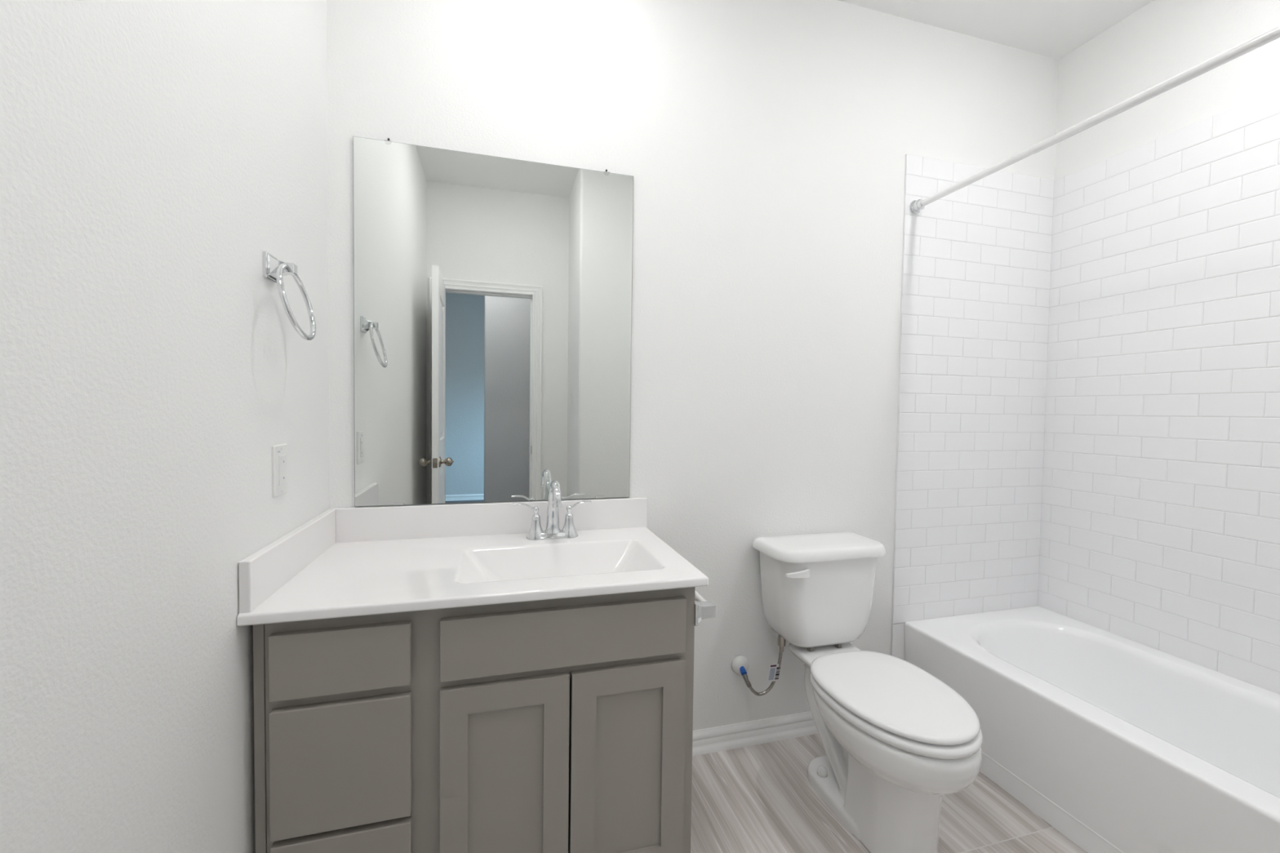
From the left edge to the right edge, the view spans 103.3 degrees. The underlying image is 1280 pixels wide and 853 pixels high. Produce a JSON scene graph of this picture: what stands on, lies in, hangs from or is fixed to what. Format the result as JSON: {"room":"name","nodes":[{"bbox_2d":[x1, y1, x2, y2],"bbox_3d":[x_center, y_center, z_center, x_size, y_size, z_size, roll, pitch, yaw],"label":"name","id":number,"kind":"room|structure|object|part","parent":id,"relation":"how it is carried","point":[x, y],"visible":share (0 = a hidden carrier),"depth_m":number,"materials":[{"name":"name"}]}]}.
{"room":"bathroom","nodes":[
{"label":"bathroom","id":0,"kind":"room"},
{"bbox_2d":[0,0,329,852],"bbox_3d":[-0.675,-0.174,0.456,0.100,2.763,2.082,0,2,-16],"label":"wall","id":1,"kind":"structure","parent":0,"point":[153,153],"depth_m":0.71,"materials":[{"name":"white paint"}]},
{"bbox_2d":[271,443,287,497],"bbox_3d":[-0.811,0.098,1.143,0.009,0.115,0.070,0,2,-16],"label":"wall outlet","id":2,"kind":"object","parent":1,"relation":"attached to","point":[279,452],"visible":1,"depth_m":1.13,"materials":[{"name":"white plastic"}]},
{"bbox_2d":[278,454,285,485],"bbox_3d":[-0.808,0.098,1.144,0.002,0.067,0.034,0,2,-16],"label":"receptacle","id":3,"kind":"object","parent":2,"relation":"attached to","point":[282,458],"depth_m":1.14,"materials":[{"name":"white plastic"}]},
{"bbox_2d":[262,251,315,340],"bbox_3d":[-0.761,-0.279,1.098,0.078,0.180,0.165,0,2,-16],"label":"towel ring","id":4,"kind":"object","parent":1,"relation":"attached to","point":[274,270],"visible":1,"depth_m":1.07,"materials":[{"name":"silver metal"}]},
{"bbox_3d":[-0.794,-0.342,1.087,0.007,0.054,0.054,0,2,-16],"label":"mounting plate","id":5,"kind":"part","parent":4,"relation":"part of","materials":[{"name":"silver metal"}]},
{"bbox_3d":[-0.769,-0.342,1.094,0.044,0.047,0.047,0,2,-16],"label":"post","id":6,"kind":"part","parent":4,"relation":"part of","materials":[{"name":"silver metal"}]},
{"bbox_2d":[326,0,1058,730],"bbox_3d":[0.425,-0.205,1.894,2.990,2.763,0.100,0,2,-16],"label":"wall","id":7,"kind":"structure","parent":0,"point":[764,144],"depth_m":1.82,"materials":[{"name":"white paint"}]},
{"bbox_2d":[335,497,647,542],"bbox_3d":[-0.433,0.293,1.610,0.947,0.104,0.019,0,2,-16],"label":"backsplash","id":8,"kind":"structure","parent":7,"relation":"attached to","point":[355,524],"depth_m":1.57,"materials":[{"name":"white stone"}]},
{"bbox_2d":[352,136,633,506],"bbox_3d":[-0.433,-0.305,1.594,0.838,1.088,0.012,0,2,-16],"label":"wall mirror","id":9,"kind":"object","parent":7,"relation":"attached to","point":[492,295],"visible":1,"depth_m":1.58,"materials":[{"name":"silver mirror"}]},
{"bbox_2d":[692,711,818,756],"bbox_3d":[0.501,1.138,1.901,1.058,0.080,0.019,0,2,-16],"label":"baseboard","id":10,"kind":"structure","parent":7,"relation":"attached to","point":[717,739],"depth_m":1.88,"materials":[{"name":"white paint"}]},
{"bbox_2d":[890,622,905,660],"bbox_3d":[1.053,0.989,2.055,0.082,0.384,0.008,0,2,-16],"label":"trim","id":11,"kind":"structure","parent":7,"relation":"attached to","point":[898,642],"depth_m":2.04,"materials":[{"name":"white tile"}]},
{"bbox_2d":[891,154,1053,623],"bbox_3d":[1.401,-0.133,2.112,0.774,1.860,0.008,0,2,-16],"label":"tiled wall","id":12,"kind":"structure","parent":7,"relation":"attached to","point":[976,260],"depth_m":2.10,"materials":[{"name":"white tile"}]},
{"bbox_2d":[909,24,1279,213],"bbox_3d":[1.287,-0.837,1.261,0.052,0.052,1.520,0,2,-16],"label":"shower rod","id":13,"kind":"object","parent":12,"relation":"attached to","point":[1269,35],"visible":1,"depth_m":1.32,"materials":[{"name":"white metal"}]},
{"bbox_2d":[690,733,1087,852],"bbox_3d":[0.691,1.262,0.913,2.990,0.100,2.232,0,2,-16],"label":"floor","id":14,"kind":"structure","parent":0,"point":[757,798],"depth_m":1.55,"materials":[{"name":"tile"}]},
{"bbox_2d":[253,586,695,852],"bbox_3d":[-0.386,0.778,1.372,0.935,0.810,0.532,0,2,-16],"label":"vanity cabinet","id":15,"kind":"object","parent":14,"relation":"on","point":[560,725],"visible":0.95,"depth_m":1.11,"materials":[{"name":"grey paint"}]},
{"bbox_3d":[-0.607,0.477,1.034,0.256,0.132,0.019,0,2,-16],"label":"drawer","id":16,"kind":"part","parent":15,"relation":"part of","materials":[{"name":"grey paint"}]},
{"bbox_3d":[-0.610,0.694,1.041,0.256,0.260,0.019,0,2,-16],"label":"drawer","id":17,"kind":"part","parent":15,"relation":"part of","materials":[{"name":"grey paint"}]},
{"bbox_3d":[-0.613,0.955,1.049,0.256,0.234,0.019,0,2,-16],"label":"drawer","id":18,"kind":"part","parent":15,"relation":"part of","materials":[{"name":"grey paint"}]},
{"bbox_2d":[236,497,708,626],"bbox_3d":[-0.372,0.352,1.353,0.967,0.202,0.551,0,2,-16],"label":"countertop","id":19,"kind":"structure","parent":15,"relation":"on","point":[355,561],"depth_m":1.34,"materials":[{"name":"white stone"}]},
{"bbox_2d":[512,480,591,540],"bbox_3d":[-0.257,0.253,1.524,0.242,0.185,0.165,0,2,-16],"label":"faucet","id":20,"kind":"object","parent":19,"relation":"on","point":[553,531],"visible":1,"depth_m":1.55,"materials":[{"name":"silver metal"}]},
{"bbox_3d":[-0.356,0.247,1.553,0.068,0.025,0.018,0,2,-11],"label":"lever","id":21,"kind":"part","parent":20,"relation":"part of","materials":[{"name":"silver metal"}]},
{"bbox_3d":[-0.321,0.295,1.561,0.058,0.098,0.058,0,2,-16],"label":"handle","id":22,"kind":"part","parent":20,"relation":"part of","materials":[{"name":"silver metal"}]},
{"bbox_3d":[-0.257,0.245,1.522,0.052,0.169,0.157,0,2,-16],"label":"spout","id":23,"kind":"part","parent":20,"relation":"part of","materials":[{"name":"silver metal"}]},
{"bbox_3d":[-0.272,0.335,1.576,0.155,0.018,0.053,0,2,-16],"label":"plate","id":24,"kind":"part","parent":20,"relation":"part of","materials":[{"name":"silver metal"}]},
{"bbox_3d":[-0.222,0.295,1.589,0.058,0.098,0.058,0,2,-16],"label":"handle","id":25,"kind":"part","parent":20,"relation":"part of","materials":[{"name":"silver metal"}]},
{"bbox_3d":[-0.187,0.248,1.600,0.068,0.025,0.018,0,2,-20],"label":"lever","id":26,"kind":"part","parent":20,"relation":"part of","materials":[{"name":"silver metal"}]},
{"bbox_3d":[-0.299,0.819,1.132,0.276,0.508,0.019,0,2,-16],"label":"door","id":27,"kind":"part","parent":15,"relation":"part of","materials":[{"name":"grey paint"}]},
{"bbox_3d":[-0.300,0.819,1.135,0.168,0.400,0.008,0,2,-16],"label":"door panel","id":28,"kind":"part","parent":15,"relation":"part of","materials":[{"name":"grey paint"}]},
{"bbox_3d":[-0.028,0.821,1.207,0.276,0.508,0.019,0,2,-16],"label":"door","id":29,"kind":"part","parent":15,"relation":"part of","materials":[{"name":"grey paint"}]},
{"bbox_3d":[-0.028,0.821,1.210,0.168,0.400,0.008,0,2,-16],"label":"door panel","id":30,"kind":"part","parent":15,"relation":"part of","materials":[{"name":"grey paint"}]},
{"bbox_2d":[694,590,715,626],"bbox_3d":[0.139,0.462,1.350,0.059,0.054,0.200,0,2,-16],"label":"toilet paper holder","id":31,"kind":"object","parent":15,"relation":"attached to","point":[704,609],"visible":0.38,"depth_m":1.27,"materials":[{"name":"white ceramic"}]},
{"bbox_2d":[752,531,982,852],"bbox_3d":[0.704,0.806,1.582,0.440,0.786,0.707,0,2,-16],"label":"toilet","id":32,"kind":"object","parent":14,"relation":"on","point":[895,738],"visible":1,"depth_m":1.48,"materials":[{"name":"white ceramic"}]},
{"bbox_2d":[731,635,786,696],"bbox_3d":[0.420,0.849,1.815,0.187,0.221,0.077,2,2,31],"label":"water supply line","id":33,"kind":"object","parent":32,"relation":"attached to","point":[740,664],"visible":1,"depth_m":1.80,"materials":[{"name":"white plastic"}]},
{"bbox_3d":[0.520,0.482,1.658,0.081,0.026,0.029,0,2,-16],"label":"flush lever","id":34,"kind":"part","parent":32,"relation":"part of","materials":[{"name":"white plastic"}]},
{"bbox_3d":[0.641,0.600,1.812,0.390,0.312,0.204,0,2,-16],"label":"tank","id":35,"kind":"part","parent":32,"relation":"part of","materials":[{"name":"white ceramic"}]},
{"bbox_3d":[0.645,0.425,1.801,0.440,0.039,0.228,0,2,-16],"label":"tank lid","id":36,"kind":"part","parent":32,"relation":"part of","materials":[{"name":"white ceramic"}]},
{"bbox_3d":[0.733,0.770,1.477,0.371,0.021,0.472,0,2,-16],"label":"seat lid","id":37,"kind":"part","parent":32,"relation":"part of","materials":[{"name":"white plastic"}]},
{"bbox_2d":[904,605,1279,852],"bbox_3d":[1.617,1.013,1.419,0.718,0.390,1.519,0,2,-16],"label":"bathtub","id":38,"kind":"object","parent":14,"relation":"on","point":[1120,744],"visible":0.94,"depth_m":1.57,"materials":[{"name":"white ceramic"}]},
{"bbox_2d":[838,0,1153,59],"bbox_3d":[0.739,-1.598,0.789,2.990,0.100,2.302,0,2,-16],"label":"ceiling","id":39,"kind":"structure","parent":0,"point":[1052,28],"depth_m":1.95,"materials":[{"name":"white paint"}]},
{"bbox_2d":[1053,0,1279,180],"bbox_3d":[2.049,-0.169,1.445,0.100,2.763,1.637,0,2,-16],"label":"wall","id":40,"kind":"structure","parent":0,"point":[1162,40],"depth_m":1.84,"materials":[{"name":"white paint"}]},
{"bbox_2d":[1037,88,1279,694],"bbox_3d":[1.983,-0.106,1.481,0.008,1.860,1.537,0,2,-16],"label":"tiled wall","id":41,"kind":"structure","parent":40,"relation":"attached to","point":[1160,516],"depth_m":1.79,"materials":[{"name":"white tile"}]}
]}

